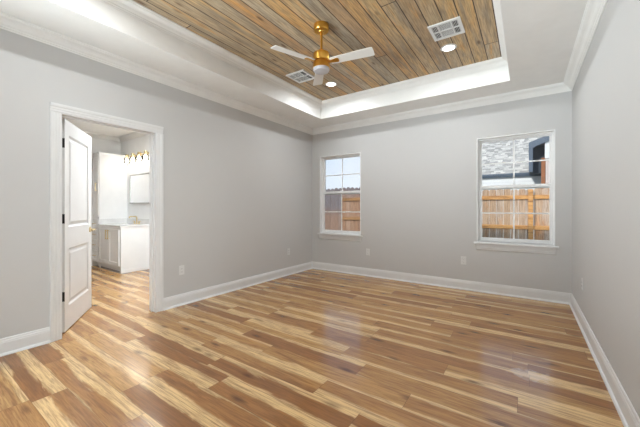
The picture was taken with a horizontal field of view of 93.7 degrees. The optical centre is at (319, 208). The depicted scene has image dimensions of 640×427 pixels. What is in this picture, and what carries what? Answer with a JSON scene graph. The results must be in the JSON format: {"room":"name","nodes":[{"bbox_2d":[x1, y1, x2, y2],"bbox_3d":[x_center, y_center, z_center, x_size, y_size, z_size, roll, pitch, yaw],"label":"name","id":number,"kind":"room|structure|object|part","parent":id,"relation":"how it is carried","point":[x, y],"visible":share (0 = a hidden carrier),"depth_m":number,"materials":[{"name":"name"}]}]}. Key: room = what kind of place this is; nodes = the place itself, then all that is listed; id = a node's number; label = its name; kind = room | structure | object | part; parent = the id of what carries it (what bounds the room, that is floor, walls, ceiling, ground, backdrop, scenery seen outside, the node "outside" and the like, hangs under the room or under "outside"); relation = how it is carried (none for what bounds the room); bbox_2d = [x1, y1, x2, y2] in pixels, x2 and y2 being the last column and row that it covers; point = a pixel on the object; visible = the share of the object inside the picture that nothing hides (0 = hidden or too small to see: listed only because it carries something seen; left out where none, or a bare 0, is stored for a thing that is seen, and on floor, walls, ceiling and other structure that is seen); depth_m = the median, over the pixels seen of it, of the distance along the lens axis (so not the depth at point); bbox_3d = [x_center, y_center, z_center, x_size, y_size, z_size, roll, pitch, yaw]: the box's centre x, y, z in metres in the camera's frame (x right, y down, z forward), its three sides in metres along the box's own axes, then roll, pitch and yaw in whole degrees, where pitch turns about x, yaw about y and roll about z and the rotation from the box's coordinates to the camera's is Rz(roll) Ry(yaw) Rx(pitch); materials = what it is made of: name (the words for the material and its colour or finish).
{"room":"empty bedroom","nodes":[
{"label":"empty bedroom","id":0,"kind":"room"},
{"bbox_2d":[91,138,120,265],"bbox_3d":[-5.476,-0.230,5.204,0.120,2.840,3.580,0,0,34],"label":"wall","id":1,"kind":"structure","parent":0,"point":[97,145],"depth_m":6.31,"materials":[{"name":"paint"}]},
{"bbox_2d":[121,135,148,218],"bbox_3d":[-2.871,-0.230,5.659,3.900,2.840,0.120,0,0,34],"label":"wall","id":2,"kind":"structure","parent":0,"point":[140,144],"depth_m":6.23,"materials":[{"name":"paint"}]},
{"bbox_2d":[98,218,148,223],"bbox_3d":[-3.886,0.265,5.960,1.002,0.100,0.530,0,0,34],"label":"backsplash","id":3,"kind":"structure","parent":2,"relation":"attached to","point":[121,220],"depth_m":6.18,"materials":[{"name":"stone"}]},
{"bbox_2d":[124,150,148,163],"bbox_3d":[-3.692,-1.032,6.053,0.920,0.185,0.159,0,0,34],"label":"vanity light","id":4,"kind":"object","parent":2,"relation":"attached to","point":[145,153],"visible":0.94,"depth_m":6.02,"materials":[{"name":"white glass"}]},
{"bbox_2d":[130,173,148,203],"bbox_3d":[-3.668,-0.399,6.118,0.875,0.607,0.024,0,0,34],"label":"wall mirror","id":5,"kind":"object","parent":2,"relation":"attached to","point":[139,183],"visible":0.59,"depth_m":6.13,"materials":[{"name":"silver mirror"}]},
{"bbox_2d":[0,28,311,338],"bbox_3d":[-2.022,-0.230,3.345,0.120,2.840,6.705,0,0,34],"label":"wall","id":6,"kind":"structure","parent":0,"point":[238,184],"depth_m":3.60,"materials":[{"name":"paint"}]},
{"bbox_2d":[62,118,95,332],"bbox_3d":[-2.600,0.163,3.209,0.160,2.030,0.816,0,0,-22],"label":"door","id":7,"kind":"structure","parent":6,"relation":"in","point":[76,144],"depth_m":3.13,"materials":[{"name":"wood"}]},
{"bbox_3d":[-2.597,-0.265,3.215,0.035,0.900,0.598,0,0,-23],"label":"panel","id":8,"kind":"part","parent":7,"relation":"part of","materials":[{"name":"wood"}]},
{"bbox_3d":[-2.597,0.670,3.215,0.035,0.560,0.598,0,0,-23],"label":"panel","id":9,"kind":"part","parent":7,"relation":"part of","materials":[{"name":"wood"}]},
{"bbox_2d":[50,102,163,341],"bbox_3d":[-2.174,0.122,3.123,0.168,2.135,1.007,0,0,34],"label":"door frame","id":10,"kind":"structure","parent":6,"relation":"attached to","point":[57,111],"depth_m":2.94,"materials":[{"name":"wood"}]},
{"bbox_2d":[83,131,147,142],"bbox_3d":[-3.835,-1.502,4.149,3.780,0.096,3.460,0,0,34],"label":"trim","id":11,"kind":"structure","parent":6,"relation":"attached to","point":[134,135],"depth_m":6.30,"materials":[{"name":"wood"}]},
{"bbox_2d":[0,262,312,356],"bbox_3d":[-1.960,1.122,3.302,0.030,0.136,6.425,0,0,34],"label":"baseboard","id":12,"kind":"structure","parent":6,"relation":"attached to","point":[24,341],"depth_m":3.77,"materials":[{"name":"wood"}]},
{"bbox_2d":[179,265,183,274],"bbox_3d":[-1.704,0.762,3.694,0.009,0.115,0.070,0,0,34],"label":"wall outlet","id":13,"kind":"object","parent":6,"relation":"attached to","point":[181,268],"visible":1,"depth_m":3.69,"materials":[{"name":"white plastic"}]},
{"bbox_2d":[0,0,606,134],"bbox_3d":[-0.336,-1.502,2.187,3.970,0.096,6.425,0,0,34],"label":"trim","id":14,"kind":"structure","parent":6,"relation":"attached to","point":[594,9],"depth_m":3.45,"materials":[{"name":"paint"}]},
{"bbox_2d":[0,0,587,136],"bbox_3d":[-1.935,-1.740,3.285,8.130,0.380,6.705,0,0,34],"label":"ceiling","id":15,"kind":"structure","parent":0,"point":[540,36],"depth_m":3.17,"materials":[{"name":"paint"}]},
{"bbox_2d":[0,265,623,426],"bbox_3d":[-1.852,1.250,3.167,8.460,0.120,6.805,0,0,34],"label":"floor","id":16,"kind":"structure","parent":0,"point":[312,347],"depth_m":2.27,"materials":[{"name":"wood"}]},
{"bbox_2d":[92,152,126,266],"bbox_3d":[-4.441,0.028,6.315,0.325,2.325,0.571,0,0,34],"label":"linen cabinet","id":17,"kind":"object","parent":16,"relation":"on","point":[109,170],"visible":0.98,"depth_m":6.17,"materials":[{"name":"wood"}]},
{"bbox_3d":[-4.579,0.312,6.120,0.279,0.205,0.020,0,0,34],"label":"drawer","id":18,"kind":"part","parent":17,"relation":"part of","materials":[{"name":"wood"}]},
{"bbox_3d":[-4.579,0.527,6.120,0.279,0.205,0.020,0,0,34],"label":"drawer","id":19,"kind":"part","parent":17,"relation":"part of","materials":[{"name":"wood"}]},
{"bbox_3d":[-4.579,0.743,6.120,0.279,0.205,0.020,0,0,34],"label":"drawer","id":20,"kind":"part","parent":17,"relation":"part of","materials":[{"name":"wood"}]},
{"bbox_3d":[-4.579,0.958,6.120,0.279,0.205,0.020,0,0,34],"label":"drawer","id":21,"kind":"part","parent":17,"relation":"part of","materials":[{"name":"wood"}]},
{"bbox_3d":[-4.579,-0.460,6.120,0.279,1.260,0.020,0,0,34],"label":"door","id":22,"kind":"part","parent":17,"relation":"part of","materials":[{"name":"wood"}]},
{"bbox_3d":[-4.428,-1.123,6.334,0.325,0.025,0.525,0,0,34],"label":"cabinet cornice","id":23,"kind":"part","parent":17,"relation":"part of","materials":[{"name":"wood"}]},
{"bbox_2d":[99,226,148,273],"bbox_3d":[-3.902,0.767,5.942,0.996,0.845,0.576,0,0,34],"label":"vanity cabinet","id":24,"kind":"object","parent":16,"relation":"on","point":[122,249],"visible":0.96,"depth_m":5.68,"materials":[{"name":"wood"}]},
{"bbox_3d":[-4.231,0.728,5.875,0.440,0.669,0.020,0,0,34],"label":"door","id":25,"kind":"part","parent":24,"relation":"part of","materials":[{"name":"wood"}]},
{"bbox_3d":[-3.865,0.728,5.623,0.440,0.669,0.020,0,0,34],"label":"door","id":26,"kind":"part","parent":24,"relation":"part of","materials":[{"name":"wood"}]},
{"bbox_2d":[98,218,148,226],"bbox_3d":[-3.889,0.280,5.955,1.002,0.130,0.540,0,0,34],"label":"countertop","id":27,"kind":"structure","parent":24,"relation":"on","point":[121,222],"depth_m":6.07,"materials":[{"name":"stone"}]},
{"bbox_2d":[129,216,140,223],"bbox_3d":[-3.724,0.233,5.988,0.340,0.162,0.171,0,0,34],"label":"faucet","id":28,"kind":"object","parent":27,"relation":"on","point":[138,222],"visible":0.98,"depth_m":6.01,"materials":[{"name":"gold metal"}]},
{"bbox_2d":[133,0,501,100],"bbox_3d":[-0.311,-1.900,2.279,2.972,0.140,5.405,0,0,34],"label":"ceiling","id":29,"kind":"structure","parent":0,"point":[398,34],"depth_m":3.14,"materials":[{"name":"brown wood"}]},
{"bbox_2d":[286,69,314,82],"bbox_3d":[-0.261,-1.824,4.159,0.300,0.012,0.304,0,0,34],"label":"ceiling vent","id":30,"kind":"object","parent":29,"relation":"in","point":[300,76],"visible":0.97,"depth_m":4.15,"materials":[{"name":"white plastic"}]},
{"bbox_2d":[100,0,507,107],"bbox_3d":[-0.311,-1.782,2.279,2.772,0.096,5.205,0,0,34],"label":"trim","id":31,"kind":"structure","parent":29,"relation":"attached to","point":[130,7],"depth_m":3.70,"materials":[{"name":"paint"}]},
{"bbox_2d":[271,21,374,85],"bbox_3d":[0.059,-1.593,2.924,0.903,0.473,0.956,0,0,34],"label":"ceiling fan","id":32,"kind":"object","parent":29,"relation":"hanging from","point":[321,61],"visible":1,"depth_m":2.92,"materials":[{"name":"gold metal"}]},
{"bbox_3d":[-0.247,-1.452,2.819,0.433,0.029,0.111,0,0,-35],"label":"blade","id":33,"kind":"part","parent":32,"relation":"part of","materials":[{"name":"white wood"}]},
{"bbox_3d":[-0.012,-1.452,3.313,0.111,0.029,0.433,0,0,-5],"label":"blade","id":34,"kind":"part","parent":32,"relation":"part of","materials":[{"name":"white wood"}]},
{"bbox_3d":[0.123,-1.446,2.944,0.135,0.016,0.052,0,0,25],"label":"blade arm","id":35,"kind":"part","parent":32,"relation":"part of","materials":[{"name":"gold metal"}]},
{"bbox_3d":[0.299,-1.452,2.862,0.433,0.029,0.111,0,0,25],"label":"blade","id":36,"kind":"part","parent":32,"relation":"part of","materials":[{"name":"white wood"}]},
{"bbox_2d":[325,82,336,86],"bbox_3d":[0.162,-1.825,4.417,0.172,0.009,0.172,0,0,34],"label":"recessed light","id":37,"kind":"object","parent":29,"relation":"in","point":[329,84],"visible":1,"depth_m":4.41,"materials":[{"name":"white plastic"}]},
{"bbox_2d":[427,16,464,41],"bbox_3d":[1.292,-1.824,3.064,0.300,0.012,0.304,0,0,34],"label":"ceiling vent","id":38,"kind":"object","parent":29,"relation":"in","point":[454,26],"visible":1,"depth_m":3.05,"materials":[{"name":"white plastic"}]},
{"bbox_2d":[440,44,456,51],"bbox_3d":[1.464,-1.825,3.416,0.172,0.009,0.172,0,0,34],"label":"recessed light","id":39,"kind":"object","parent":29,"relation":"in","point":[448,47],"visible":1,"depth_m":3.40,"materials":[{"name":"white plastic"}]},
{"bbox_2d":[312,91,571,292],"bbox_3d":[1.530,-0.230,4.887,4.230,2.840,0.140,0,0,34],"label":"wall","id":40,"kind":"structure","parent":0,"point":[419,174],"depth_m":4.61,"materials":[{"name":"paint"}]},
{"bbox_2d":[317,152,362,240],"bbox_3d":[0.392,-0.204,5.644,0.960,1.591,0.180,0,0,34],"label":"window","id":41,"kind":"structure","parent":40,"relation":"in","point":[341,234],"depth_m":5.71,"materials":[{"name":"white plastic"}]},
{"bbox_3d":[0.415,0.066,5.678,0.828,0.779,0.024,0,0,34],"label":"sash","id":42,"kind":"part","parent":41,"relation":"part of","materials":[{"name":"white plastic"}]},
{"bbox_3d":[0.429,-0.619,5.699,0.828,0.702,0.024,0,0,34],"label":"sash","id":43,"kind":"part","parent":41,"relation":"part of","materials":[{"name":"white plastic"}]},
{"bbox_2d":[312,261,571,304],"bbox_3d":[1.474,1.122,4.823,3.970,0.136,0.030,0,0,34],"label":"baseboard","id":44,"kind":"structure","parent":40,"relation":"attached to","point":[513,291],"depth_m":4.45,"materials":[{"name":"wood"}]},
{"bbox_2d":[461,256,465,264],"bbox_3d":[2.105,0.767,4.402,0.070,0.115,0.009,0,0,34],"label":"wall outlet","id":45,"kind":"object","parent":40,"relation":"attached to","point":[463,259],"visible":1,"depth_m":4.40,"materials":[{"name":"white plastic"}]},
{"bbox_2d":[474,129,558,254],"bbox_3d":[2.646,-0.204,4.097,0.960,1.591,0.180,0,0,34],"label":"window","id":46,"kind":"structure","parent":40,"relation":"in","point":[483,243],"depth_m":4.08,"materials":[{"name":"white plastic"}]},
{"bbox_3d":[2.683,-0.619,4.151,0.828,0.702,0.024,0,0,34],"label":"sash","id":47,"kind":"part","parent":46,"relation":"part of","materials":[{"name":"white plastic"}]},
{"bbox_3d":[2.668,0.066,4.130,0.828,0.779,0.024,0,0,34],"label":"sash","id":48,"kind":"part","parent":46,"relation":"part of","materials":[{"name":"white plastic"}]},
{"bbox_2d":[572,0,639,417],"bbox_3d":[1.318,-0.230,0.966,0.140,2.840,6.565,0,0,34],"label":"wall","id":49,"kind":"structure","parent":0,"point":[606,89],"depth_m":2.00,"materials":[{"name":"paint"}]},
{"bbox_2d":[569,294,639,426],"bbox_3d":[1.288,1.122,1.072,0.030,0.136,6.425,0,0,34],"label":"baseboard","id":50,"kind":"structure","parent":49,"relation":"attached to","point":[623,405],"depth_m":2.01,"materials":[{"name":"wood"}]},
{"label":"outside","id":51,"kind":"structure","parent":0,"visible":0},
{"bbox_3d":[12.726,1.540,18.534,60.000,0.200,35.035,0,0,34],"label":"ground","id":52,"kind":"structure","parent":51,"visible":0},
{"bbox_2d":[325,188,341,229],"bbox_3d":[-0.491,0.388,10.299,2.894,2.104,0.023,0,0,34],"label":"wooden fence","id":53,"kind":"object","parent":52,"relation":"on","point":[332,202],"visible":0.19,"depth_m":9.66,"materials":[{"name":"brown wood"}]},
{"bbox_2d":[342,187,359,230],"bbox_3d":[1.743,0.388,8.686,2.604,2.104,0.154,0,0,34],"label":"wooden fence","id":54,"kind":"object","parent":52,"relation":"on","point":[350,221],"visible":0.16,"depth_m":9.28,"materials":[{"name":"brown wood"}]},
{"bbox_3d":[1.716,0.310,8.744,2.430,0.090,0.039,0,0,34],"label":"rail","id":55,"kind":"part","parent":54,"relation":"part of","materials":[{"name":"brown wood"}]},
{"bbox_3d":[1.716,-0.280,8.744,2.430,0.090,0.039,0,0,34],"label":"rail","id":56,"kind":"part","parent":54,"relation":"part of","materials":[{"name":"brown wood"}]},
{"bbox_2d":[482,137,547,237],"bbox_3d":[12.145,-1.700,14.684,8.600,6.280,8.540,0,0,34],"label":"neighbor house","id":57,"kind":"structure","parent":52,"relation":"on","point":[500,151],"depth_m":13.26,"materials":[{"name":"grey brick"}]},
{"bbox_2d":[482,188,548,239],"bbox_3d":[4.851,0.493,6.552,4.634,1.894,0.154,0,0,34],"label":"wooden fence","id":58,"kind":"object","parent":52,"relation":"on","point":[527,226],"visible":0.2,"depth_m":6.84,"materials":[{"name":"brown wood"}]},
{"bbox_3d":[4.877,0.430,6.573,4.600,0.090,0.039,0,0,34],"label":"rail","id":59,"kind":"part","parent":58,"relation":"part of","materials":[{"name":"orange wood"}]},
{"bbox_3d":[4.877,-0.250,6.573,4.600,0.090,0.039,0,0,34],"label":"rail","id":60,"kind":"part","parent":58,"relation":"part of","materials":[{"name":"orange wood"}]},
{"bbox_3d":[4.663,0.510,6.641,0.090,1.860,0.089,0,0,34],"label":"post","id":61,"kind":"part","parent":58,"relation":"part of","materials":[{"name":"orange wood"}]},
{"bbox_2d":[528,136,548,188],"bbox_3d":[9.325,-0.995,10.944,2.815,4.870,1.800,0,0,34],"label":"porch","id":62,"kind":"object","parent":52,"relation":"on","point":[538,148],"visible":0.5,"depth_m":10.95,"materials":[{"name":"stone"}]},
{"bbox_3d":[8.105,-0.195,10.902,0.140,3.270,0.150,0,0,34],"label":"post","id":63,"kind":"part","parent":62,"relation":"part of","materials":[{"name":"brown wood"}]},
{"bbox_3d":[9.018,-2.510,10.166,2.240,1.440,0.050,0,0,34],"label":"gable panel","id":64,"kind":"part","parent":62,"relation":"part of","materials":[{"name":"white paint"}]}
]}

